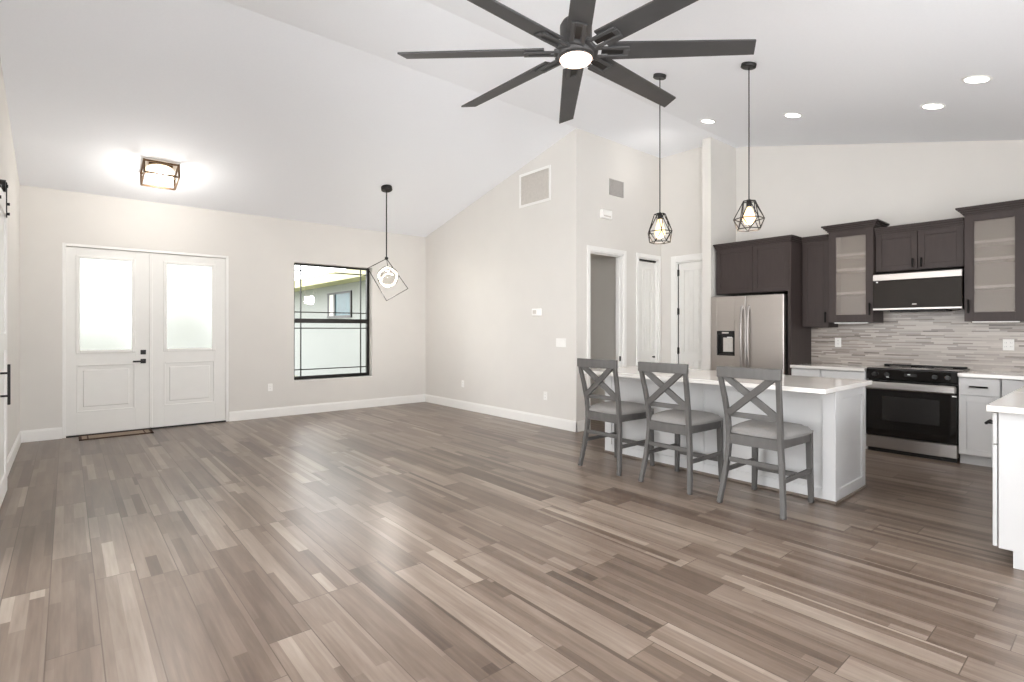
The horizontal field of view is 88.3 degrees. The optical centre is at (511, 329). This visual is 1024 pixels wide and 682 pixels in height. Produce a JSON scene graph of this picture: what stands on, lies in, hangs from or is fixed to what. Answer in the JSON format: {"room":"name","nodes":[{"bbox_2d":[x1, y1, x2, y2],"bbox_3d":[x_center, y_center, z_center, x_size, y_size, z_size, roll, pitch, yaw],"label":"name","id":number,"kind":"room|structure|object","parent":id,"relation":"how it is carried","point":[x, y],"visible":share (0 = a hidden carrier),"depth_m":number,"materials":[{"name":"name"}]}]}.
{"room":"open-plan living room","nodes":[
{"label":"open-plan living room","id":0,"kind":"room"},
{"bbox_2d":[0,58,19,456],"bbox_3d":[-2.474,-0.635,2.132,0.170,4.070,11.050,0,0,-40],"label":"wall","id":1,"kind":"structure","parent":0,"point":[8,166],"depth_m":5.45,"materials":[{"name":"paint"}]},
{"bbox_2d":[0,179,10,507],"bbox_3d":[-3.848,0.058,3.982,0.097,2.544,1.050,0,0,-40],"label":"barn door","id":2,"kind":"structure","parent":1,"relation":"in","point":[5,370],"depth_m":4.17,"materials":[{"name":"white paint"}]},
{"bbox_2d":[7,431,20,476],"bbox_3d":[-5.184,1.279,5.484,0.015,0.142,2.070,0,0,-40],"label":"baseboard","id":3,"kind":"structure","parent":1,"relation":"attached to","point":[11,457],"depth_m":5.36,"materials":[{"name":"white paint"}]},
{"bbox_2d":[20,185,424,430],"bbox_3d":[-3.815,-0.196,8.113,5.840,3.092,0.180,0,0,-40],"label":"wall","id":4,"kind":"structure","parent":0,"point":[262,251],"depth_m":7.89,"materials":[{"name":"paint"}]},
{"bbox_2d":[66,246,149,435],"bbox_3d":[-5.219,0.147,6.841,0.872,2.365,0.103,0,0,-40],"label":"door","id":5,"kind":"structure","parent":4,"relation":"in","point":[107,291],"depth_m":6.83,"materials":[{"name":"white paint"}]},
{"bbox_2d":[62,243,228,437],"bbox_3d":[-4.912,0.138,7.184,1.855,2.425,0.165,0,0,-40],"label":"trim","id":6,"kind":"structure","parent":4,"relation":"attached to","point":[64,245],"depth_m":6.77,"materials":[{"name":"white paint"}]},
{"bbox_2d":[66,420,225,437],"bbox_3d":[-4.913,1.341,7.186,1.785,0.018,0.160,0,0,-40],"label":"threshold","id":7,"kind":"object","parent":4,"relation":"attached to","point":[223,420],"depth_m":7.16,"materials":[{"name":"black metal"}]},
{"bbox_2d":[149,253,225,427],"bbox_3d":[-4.556,0.147,7.428,0.926,2.365,0.060,0,0,-40],"label":"door","id":8,"kind":"structure","parent":4,"relation":"in","point":[187,294],"depth_m":7.41,"materials":[{"name":"white paint"}]},
{"bbox_2d":[21,394,424,442],"bbox_3d":[-3.733,1.279,8.055,5.550,0.142,0.015,0,0,-40],"label":"baseboard","id":9,"kind":"structure","parent":4,"relation":"attached to","point":[49,433],"depth_m":8.30,"materials":[{"name":"white paint"}]},
{"bbox_2d":[268,384,272,390],"bbox_3d":[-3.708,0.890,8.080,0.070,0.116,0.008,0,0,-40],"label":"wall outlet","id":10,"kind":"object","parent":4,"relation":"attached to","point":[270,386],"visible":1,"depth_m":8.08,"materials":[{"name":"white plastic"}]},
{"bbox_2d":[294,263,368,379],"bbox_3d":[-3.021,-0.130,8.840,1.319,1.870,0.075,0,0,-40],"label":"window","id":11,"kind":"structure","parent":4,"relation":"in","point":[296,320],"depth_m":8.88,"materials":[{"name":"black metal"}]},
{"bbox_2d":[294,375,371,381],"bbox_3d":[-2.969,0.814,8.778,1.319,0.018,0.116,0,0,-40],"label":"trim","id":12,"kind":"structure","parent":4,"relation":"attached to","point":[368,375],"depth_m":8.72,"materials":[{"name":"white paint"}]},
{"bbox_2d":[295,280,365,375],"bbox_3d":[-5.568,0.140,15.428,0.200,2.820,13.240,0,0,-40],"label":"wall","id":13,"kind":"structure","parent":0,"point":[320,348],"depth_m":14.83,"materials":[{"name":"white paint"}]},
{"bbox_2d":[295,269,365,291],"bbox_3d":[-5.920,-1.260,15.131,0.760,0.220,13.240,0,0,-40],"label":"soffit","id":14,"kind":"structure","parent":13,"relation":"attached to","point":[329,279],"depth_m":13.17,"materials":[{"name":"white paint"}]},
{"bbox_2d":[327,290,351,317],"bbox_3d":[-4.647,-0.655,14.151,0.040,0.690,1.620,0,0,-40],"label":"window","id":15,"kind":"structure","parent":13,"relation":"in","point":[338,301],"depth_m":14.07,"materials":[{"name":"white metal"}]},
{"bbox_2d":[425,128,582,420],"bbox_3d":[-0.339,-0.635,8.431,0.120,4.070,3.820,0,0,-40],"label":"wall","id":16,"kind":"structure","parent":0,"point":[496,261],"depth_m":7.93,"materials":[{"name":"paint"}]},
{"bbox_2d":[425,394,575,431],"bbox_3d":[-0.386,1.279,8.381,0.015,0.142,3.835,0,0,-40],"label":"baseboard","id":17,"kind":"structure","parent":16,"relation":"attached to","point":[559,423],"depth_m":8.01,"materials":[{"name":"white paint"}]},
{"bbox_2d":[519,165,550,207],"bbox_3d":[0.323,-2.035,7.544,0.012,0.490,0.660,0,0,-40],"label":"air vent","id":18,"kind":"object","parent":16,"relation":"in","point":[535,185],"visible":1,"depth_m":7.53,"materials":[{"name":"white metal"}]},
{"bbox_2d":[532,308,541,315],"bbox_3d":[0.351,-0.245,7.498,0.028,0.100,0.185,0,0,-40],"label":"thermostat","id":19,"kind":"object","parent":16,"relation":"attached to","point":[535,312],"visible":1,"depth_m":7.48,"materials":[{"name":"white plastic"}]},
{"bbox_2d":[556,338,565,346],"bbox_3d":[0.663,0.180,7.143,0.010,0.116,0.185,0,0,-40],"label":"light switch","id":20,"kind":"object","parent":16,"relation":"attached to","point":[560,342],"visible":1,"depth_m":7.14,"materials":[{"name":"white plastic"}]},
{"bbox_2d":[0,402,1023,681],"bbox_3d":[0.887,1.400,4.839,8.800,0.100,11.250,0,0,-40],"label":"floor","id":21,"kind":"structure","parent":0,"point":[420,541],"depth_m":3.05,"materials":[{"name":"brown wood"}]},
{"bbox_2d":[78,429,153,440],"bbox_3d":[-5.056,1.345,6.743,0.755,0.011,0.312,0,0,-40],"label":"door mat","id":22,"kind":"object","parent":21,"relation":"on","point":[144,431],"visible":1,"depth_m":6.73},
{"bbox_2d":[577,358,654,475],"bbox_3d":[1.026,0.819,5.205,0.630,1.069,0.512,0,0,-40],"label":"counter stool","id":23,"kind":"object","parent":21,"relation":"on","point":[616,411],"visible":0.96,"depth_m":5.06,"materials":[{"name":"grey wood"}]},
{"bbox_2d":[589,401,653,414],"bbox_3d":[1.066,0.763,5.239,0.524,0.075,0.492,0,0,-40],"label":"cushion","id":24,"kind":"object","parent":23,"relation":"on","point":[609,407],"depth_m":5.09,"materials":[{"name":"grey fabric"}]},
{"bbox_2d":[638,362,723,494],"bbox_3d":[1.492,0.819,4.653,0.630,1.069,0.512,0,0,-40],"label":"counter stool","id":25,"kind":"object","parent":21,"relation":"on","point":[680,419],"visible":0.99,"depth_m":4.53,"materials":[{"name":"grey wood"}]},
{"bbox_2d":[651,409,722,425],"bbox_3d":[1.533,0.763,4.687,0.524,0.075,0.492,0,0,-40],"label":"cushion","id":26,"kind":"object","parent":25,"relation":"on","point":[672,417],"depth_m":4.54,"materials":[{"name":"grey fabric"}]},
{"bbox_2d":[702,137,735,369],"bbox_3d":[2.966,-0.635,7.531,0.710,4.070,0.129,0,0,-40],"label":"wall pier","id":27,"kind":"object","parent":21,"relation":"on","point":[718,157],"visible":0.43,"depth_m":7.32,"materials":[{"name":"paint"}]},
{"bbox_2d":[583,366,871,504],"bbox_3d":[1.900,0.893,5.089,1.060,0.914,2.415,0,0,-40],"label":"kitchen island","id":28,"kind":"object","parent":21,"relation":"on","point":[834,408],"visible":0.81,"depth_m":4.45,"materials":[{"name":"white wood"}]},
{"bbox_2d":[583,366,871,393],"bbox_3d":[1.900,0.454,5.089,1.060,0.036,2.415,0,0,-40],"label":"island countertop","id":29,"kind":"structure","parent":28,"relation":"on","point":[805,384],"depth_m":4.50,"materials":[{"name":"white stone"}]},
{"bbox_2d":[711,294,787,374],"bbox_3d":[3.276,0.455,7.058,0.767,1.790,0.957,0,0,-40],"label":"refrigerator","id":30,"kind":"object","parent":21,"relation":"on","point":[749,331],"visible":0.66,"depth_m":6.79,"materials":[{"name":"metal"}]},
{"bbox_2d":[717,366,813,519],"bbox_3d":[1.968,0.819,4.090,0.630,1.069,0.512,0,0,-40],"label":"counter stool","id":31,"kind":"object","parent":21,"relation":"on","point":[769,431],"visible":1,"depth_m":3.96,"materials":[{"name":"grey wood"}]},
{"bbox_2d":[731,419,813,439],"bbox_3d":[2.008,0.763,4.124,0.524,0.075,0.492,0,0,-40],"label":"cushion","id":32,"kind":"object","parent":31,"relation":"on","point":[749,429],"depth_m":3.98,"materials":[{"name":"grey fabric"}]},
{"bbox_2d":[788,242,810,374],"bbox_3d":[3.682,0.132,6.736,0.638,2.436,0.038,0,0,-40],"label":"end panel","id":33,"kind":"object","parent":21,"relation":"on","point":[799,337],"visible":0.49,"depth_m":6.62,"materials":[{"name":"brown wood"}]},
{"bbox_2d":[791,368,820,376],"bbox_3d":[3.799,0.912,6.589,0.647,0.876,0.330,0,0,-40],"label":"base cabinet","id":34,"kind":"object","parent":21,"relation":"on","point":[794,371],"visible":0.11,"depth_m":6.37,"materials":[{"name":"white wood"}]},
{"bbox_2d":[821,369,867,448],"bbox_3d":[4.056,0.912,6.284,0.647,0.876,0.455,0,0,-40],"label":"base cabinet","id":35,"kind":"object","parent":21,"relation":"on","point":[859,375],"visible":0.2,"depth_m":6.03,"materials":[{"name":"white wood"}]},
{"bbox_2d":[790,363,875,371],"bbox_3d":[3.932,0.454,6.400,0.667,0.036,0.795,0,0,-40],"label":"countertop","id":36,"kind":"structure","parent":35,"relation":"on","point":[825,366],"depth_m":6.27,"materials":[{"name":"white stone"}]},
{"bbox_2d":[866,364,969,462],"bbox_3d":[4.445,0.879,5.787,0.670,0.942,0.792,0,0,-40],"label":"range","id":37,"kind":"object","parent":21,"relation":"on","point":[912,410],"visible":0.96,"depth_m":5.58,"materials":[{"name":"black metal"}]},
{"bbox_2d":[867,365,969,372],"bbox_3d":[4.470,0.434,5.809,0.605,0.022,0.792,0,0,-40],"label":"cooktop","id":38,"kind":"object","parent":37,"relation":"in","point":[881,368],"depth_m":5.72,"materials":[{"name":"black glass"}]},
{"bbox_2d":[959,377,1001,467],"bbox_3d":[4.809,0.912,5.362,0.687,0.876,0.312,0,0,-40],"label":"base cabinet","id":39,"kind":"object","parent":21,"relation":"on","point":[976,443],"visible":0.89,"depth_m":5.19,"materials":[{"name":"white wood"}]},
{"bbox_2d":[984,412,1023,570],"bbox_3d":[4.255,0.911,3.912,3.370,0.877,0.666,0,0,-40],"label":"base cabinet","id":40,"kind":"object","parent":21,"relation":"on","point":[1008,428],"visible":0.88,"depth_m":3.00,"materials":[{"name":"white wood"}]},
{"bbox_2d":[957,370,1023,414],"bbox_3d":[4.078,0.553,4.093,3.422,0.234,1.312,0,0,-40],"label":"countertop","id":41,"kind":"structure","parent":40,"relation":"on","point":[1013,403],"depth_m":3.48,"materials":[{"name":"white stone"}]},
{"bbox_2d":[1002,379,1023,396],"bbox_3d":[4.991,0.912,5.178,0.647,0.876,0.192,0,0,-40],"label":"base cabinet","id":42,"kind":"object","parent":21,"relation":"on","point":[1009,386],"visible":0.1,"depth_m":4.99,"materials":[{"name":"white wood"}]},
{"bbox_2d":[0,0,1023,236],"bbox_3d":[0.677,-1.981,4.662,8.250,1.638,11.250,0,0,-40],"label":"ceiling","id":43,"kind":"structure","parent":0,"point":[298,110],"depth_m":5.21,"materials":[{"name":"paint"}]},
{"bbox_2d":[140,158,179,189],"bbox_3d":[-4.237,-1.858,6.343,0.364,0.254,0.393,0,0,-40],"label":"flush ceiling light","id":44,"kind":"object","parent":43,"relation":"attached to","point":[156,172],"visible":1,"depth_m":6.29,"materials":[{"name":"brown metal"}]},
{"bbox_2d":[147,172,172,182],"bbox_3d":[-4.231,-1.821,6.336,0.268,0.071,0.262,0,0,-40],"label":"diffuser","id":45,"kind":"object","parent":44,"relation":"attached to","point":[152,177],"depth_m":6.33,"materials":[{"name":"white glass"}]},
{"bbox_2d":[367,184,407,300],"bbox_3d":[-1.816,-1.259,7.719,0.506,1.689,0.310,0,0,13],"label":"dining pendant","id":46,"kind":"object","parent":43,"relation":"hanging from","point":[386,188],"visible":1,"depth_m":7.70,"materials":[{"name":"black metal"}]},
{"bbox_2d":[397,0,755,123],"bbox_3d":[0.380,-1.945,3.138,1.972,0.736,1.972,0,0,-22],"label":"ceiling fan","id":47,"kind":"object","parent":43,"relation":"hanging from","point":[576,49],"visible":1,"depth_m":3.10,"materials":[{"name":"black"}]},
{"bbox_2d":[648,73,672,243],"bbox_3d":[1.442,-1.671,5.139,0.240,1.652,0.248,0,0,-40],"label":"cage pendant","id":48,"kind":"object","parent":43,"relation":"hanging from","point":[659,230],"visible":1,"depth_m":5.12,"materials":[{"name":"black metal"}]},
{"bbox_2d":[700,119,715,122],"bbox_3d":[2.429,-2.582,6.534,0.190,0.049,0.185,0,0,-40],"label":"recessed light","id":49,"kind":"object","parent":43,"relation":"in","point":[701,120],"visible":1,"depth_m":6.51,"materials":[{"name":"white plastic"}]},
{"bbox_2d":[733,61,764,231],"bbox_3d":[2.032,-1.573,4.520,0.253,1.438,0.224,0,0,-40],"label":"cage pendant","id":50,"kind":"object","parent":43,"relation":"hanging from","point":[749,217],"visible":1,"depth_m":4.51,"materials":[{"name":"black metal"}]},
{"bbox_2d":[784,113,802,117],"bbox_3d":[3.070,-2.340,5.757,0.190,0.049,0.185,0,0,-40],"label":"recessed light","id":51,"kind":"object","parent":43,"relation":"in","point":[791,115],"visible":1,"depth_m":5.75,"materials":[{"name":"white plastic"}]},
{"bbox_2d":[920,103,945,108],"bbox_3d":[3.863,-2.048,4.837,0.190,0.049,0.185,0,0,-40],"label":"recessed light","id":52,"kind":"object","parent":43,"relation":"in","point":[928,105],"visible":1,"depth_m":4.82,"materials":[{"name":"white plastic"}]},
{"bbox_2d":[962,75,992,83],"bbox_3d":[3.629,-1.952,4.113,0.190,0.049,0.185,0,0,-40],"label":"recessed light","id":53,"kind":"object","parent":43,"relation":"in","point":[973,79],"visible":1,"depth_m":4.10,"materials":[{"name":"white plastic"}]},
{"bbox_2d":[590,254,649,405],"bbox_3d":[1.199,-0.025,8.453,2.260,2.850,1.630,0,0,-40],"label":"wall","id":54,"kind":"structure","parent":0,"point":[602,268],"depth_m":8.12,"materials":[{"name":"paint"}]},
{"bbox_2d":[583,131,660,419],"bbox_3d":[1.584,-0.660,7.633,1.790,4.020,0.120,0,0,-40],"label":"wall","id":55,"kind":"structure","parent":0,"point":[627,230],"depth_m":7.57,"materials":[{"name":"paint"}]},
{"bbox_2d":[576,420,584,431],"bbox_3d":[1.333,1.279,7.333,1.290,0.142,0.015,0,0,-40],"label":"baseboard","id":56,"kind":"structure","parent":55,"relation":"attached to","point":[580,425],"depth_m":6.96,"materials":[{"name":"white paint"}]},
{"bbox_2d":[600,209,611,219],"bbox_3d":[1.302,-1.590,7.282,0.215,0.120,0.053,0,0,-40],"label":"door chime","id":57,"kind":"object","parent":55,"relation":"attached to","point":[606,214],"visible":1,"depth_m":7.24,"materials":[{"name":"white plastic"}]},
{"bbox_2d":[587,245,626,400],"bbox_3d":[1.287,0.110,7.372,0.840,2.480,0.136,0,0,-40],"label":"trim","id":58,"kind":"structure","parent":55,"relation":"attached to","point":[621,256],"depth_m":7.56,"materials":[{"name":"white paint"}]},
{"bbox_2d":[609,178,623,197],"bbox_3d":[1.481,-1.998,7.460,0.310,0.225,0.012,0,0,-40],"label":"air vent","id":59,"kind":"object","parent":55,"relation":"in","point":[616,188],"visible":1,"depth_m":7.46,"materials":[{"name":"grey metal"}]},
{"bbox_2d":[639,261,654,361],"bbox_3d":[2.038,0.155,7.980,0.440,2.350,0.086,0,0,-40],"label":"door","id":60,"kind":"structure","parent":55,"relation":"in","point":[646,269],"depth_m":8.01,"materials":[{"name":"white paint"}]},
{"bbox_2d":[639,259,655,262],"bbox_3d":[2.035,-1.038,7.982,0.450,0.025,0.030,0,0,-40],"label":"trim","id":61,"kind":"structure","parent":55,"relation":"attached to","point":[643,260],"depth_m":7.98,"materials":[{"name":"black metal"}]},
{"bbox_2d":[636,253,660,365],"bbox_3d":[2.025,0.110,7.995,0.610,2.480,0.136,0,0,-40],"label":"trim","id":62,"kind":"structure","parent":55,"relation":"attached to","point":[657,259],"depth_m":8.11,"materials":[{"name":"white paint"}]},
{"bbox_2d":[661,147,701,362],"bbox_3d":[2.588,-0.660,7.925,0.120,4.020,0.970,0,0,-40],"label":"wall","id":63,"kind":"structure","parent":0,"point":[681,173],"depth_m":7.94,"materials":[{"name":"paint"}]},
{"bbox_2d":[671,253,701,363],"bbox_3d":[2.696,0.122,7.784,0.136,2.455,0.715,0,0,-40],"label":"trim","id":64,"kind":"structure","parent":63,"relation":"attached to","point":[692,258],"depth_m":7.96,"materials":[{"name":"white paint"}]},
{"bbox_2d":[677,262,701,369],"bbox_3d":[2.668,0.172,7.771,0.054,2.315,0.518,0,0,-40],"label":"door","id":65,"kind":"structure","parent":63,"relation":"in","point":[689,310],"depth_m":7.80,"materials":[{"name":"white paint"}]},
{"bbox_2d":[736,140,1023,371],"bbox_3d":[5.288,-0.635,5.447,0.150,4.070,6.100,0,0,-40],"label":"wall","id":66,"kind":"structure","parent":0,"point":[798,190],"depth_m":6.41,"materials":[{"name":"paint"}]},
{"bbox_2d":[713,235,801,295],"bbox_3d":[3.363,-0.824,7.094,0.663,0.687,1.040,0,0,-40],"label":"upper cabinet","id":67,"kind":"object","parent":66,"relation":"attached to","point":[756,266],"visible":0.91,"depth_m":6.89,"materials":[{"name":"brown wood"}]},
{"bbox_2d":[801,234,837,326],"bbox_3d":[3.900,-0.595,6.683,0.373,1.140,0.310,0,0,-40],"label":"upper cabinet","id":68,"kind":"object","parent":66,"relation":"attached to","point":[815,249],"visible":0.88,"depth_m":6.59,"materials":[{"name":"brown wood"}]},
{"bbox_2d":[835,338,840,346],"bbox_3d":[4.131,0.165,6.677,0.008,0.116,0.070,0,0,-40],"label":"wall outlet","id":69,"kind":"object","parent":66,"relation":"attached to","point":[837,340],"visible":1,"depth_m":6.67,"materials":[{"name":"white plastic"}]},
{"bbox_2d":[821,219,889,323],"bbox_3d":[4.134,-0.663,6.356,0.438,1.187,0.593,0,0,-40],"label":"upper cabinet","id":70,"kind":"object","parent":66,"relation":"attached to","point":[852,246],"visible":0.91,"depth_m":6.40,"materials":[{"name":"brown wood"}]},
{"bbox_2d":[836,252,865,259],"bbox_3d":[4.165,-0.893,6.382,0.335,0.028,0.429,0,0,-40],"label":"shelf","id":71,"kind":"object","parent":70,"relation":"attached to","point":[860,255],"depth_m":6.36,"materials":[{"name":"white plastic"}]},
{"bbox_2d":[836,267,865,273],"bbox_3d":[4.165,-0.716,6.382,0.335,0.028,0.429,0,0,-40],"label":"shelf","id":72,"kind":"object","parent":70,"relation":"attached to","point":[859,270],"depth_m":6.39,"materials":[{"name":"white plastic"}]},
{"bbox_2d":[836,291,865,295],"bbox_3d":[4.165,-0.433,6.382,0.335,0.028,0.429,0,0,-40],"label":"shelf","id":73,"kind":"object","parent":70,"relation":"attached to","point":[838,293],"depth_m":6.34,"materials":[{"name":"grey glass"}]},
{"bbox_2d":[811,310,1023,371],"bbox_3d":[4.874,0.083,5.812,0.012,0.706,2.912,0,0,-40],"label":"backsplash","id":74,"kind":"structure","parent":66,"relation":"attached to","point":[909,338],"depth_m":6.00,"materials":[{"name":"tile"}]},
{"bbox_2d":[874,217,963,273],"bbox_3d":[4.569,-0.912,5.890,0.373,0.505,0.788,0,0,-40],"label":"upper cabinet","id":75,"kind":"object","parent":66,"relation":"attached to","point":[938,244],"visible":0.87,"depth_m":5.78,"materials":[{"name":"brown wood"}]},
{"bbox_2d":[873,268,963,312],"bbox_3d":[4.545,-0.415,5.870,0.412,0.440,0.788,0,0,-40],"label":"microwave","id":76,"kind":"object","parent":75,"relation":"attached to","point":[931,290],"visible":0.96,"depth_m":5.72,"materials":[{"name":"black plastic"}]},
{"bbox_2d":[955,199,1023,322],"bbox_3d":[4.957,-0.663,5.381,0.438,1.187,0.595,0,0,-40],"label":"upper cabinet","id":77,"kind":"object","parent":66,"relation":"attached to","point":[993,232],"visible":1,"depth_m":5.44,"materials":[{"name":"brown wood"}]},
{"bbox_2d":[974,237,1014,247],"bbox_3d":[4.988,-0.893,5.407,0.335,0.028,0.431,0,0,-40],"label":"shelf","id":78,"kind":"object","parent":77,"relation":"attached to","point":[1004,242],"depth_m":5.40,"materials":[{"name":"white plastic"}]},
{"bbox_2d":[974,255,1014,263],"bbox_3d":[4.988,-0.716,5.407,0.335,0.028,0.431,0,0,-40],"label":"shelf","id":79,"kind":"object","parent":77,"relation":"attached to","point":[1001,259],"depth_m":5.38,"materials":[{"name":"white plastic"}]},
{"bbox_2d":[974,284,1014,289],"bbox_3d":[4.988,-0.433,5.407,0.335,0.028,0.431,0,0,-40],"label":"shelf","id":80,"kind":"object","parent":77,"relation":"attached to","point":[984,286],"depth_m":5.40,"materials":[{"name":"grey glass"}]},
{"bbox_2d":[1003,339,1013,350],"bbox_3d":[5.152,0.160,5.468,0.008,0.116,0.088,0,0,-40],"label":"wall outlet","id":81,"kind":"object","parent":66,"relation":"attached to","point":[1008,344],"visible":1,"depth_m":5.47,"materials":[{"name":"white plastic"}]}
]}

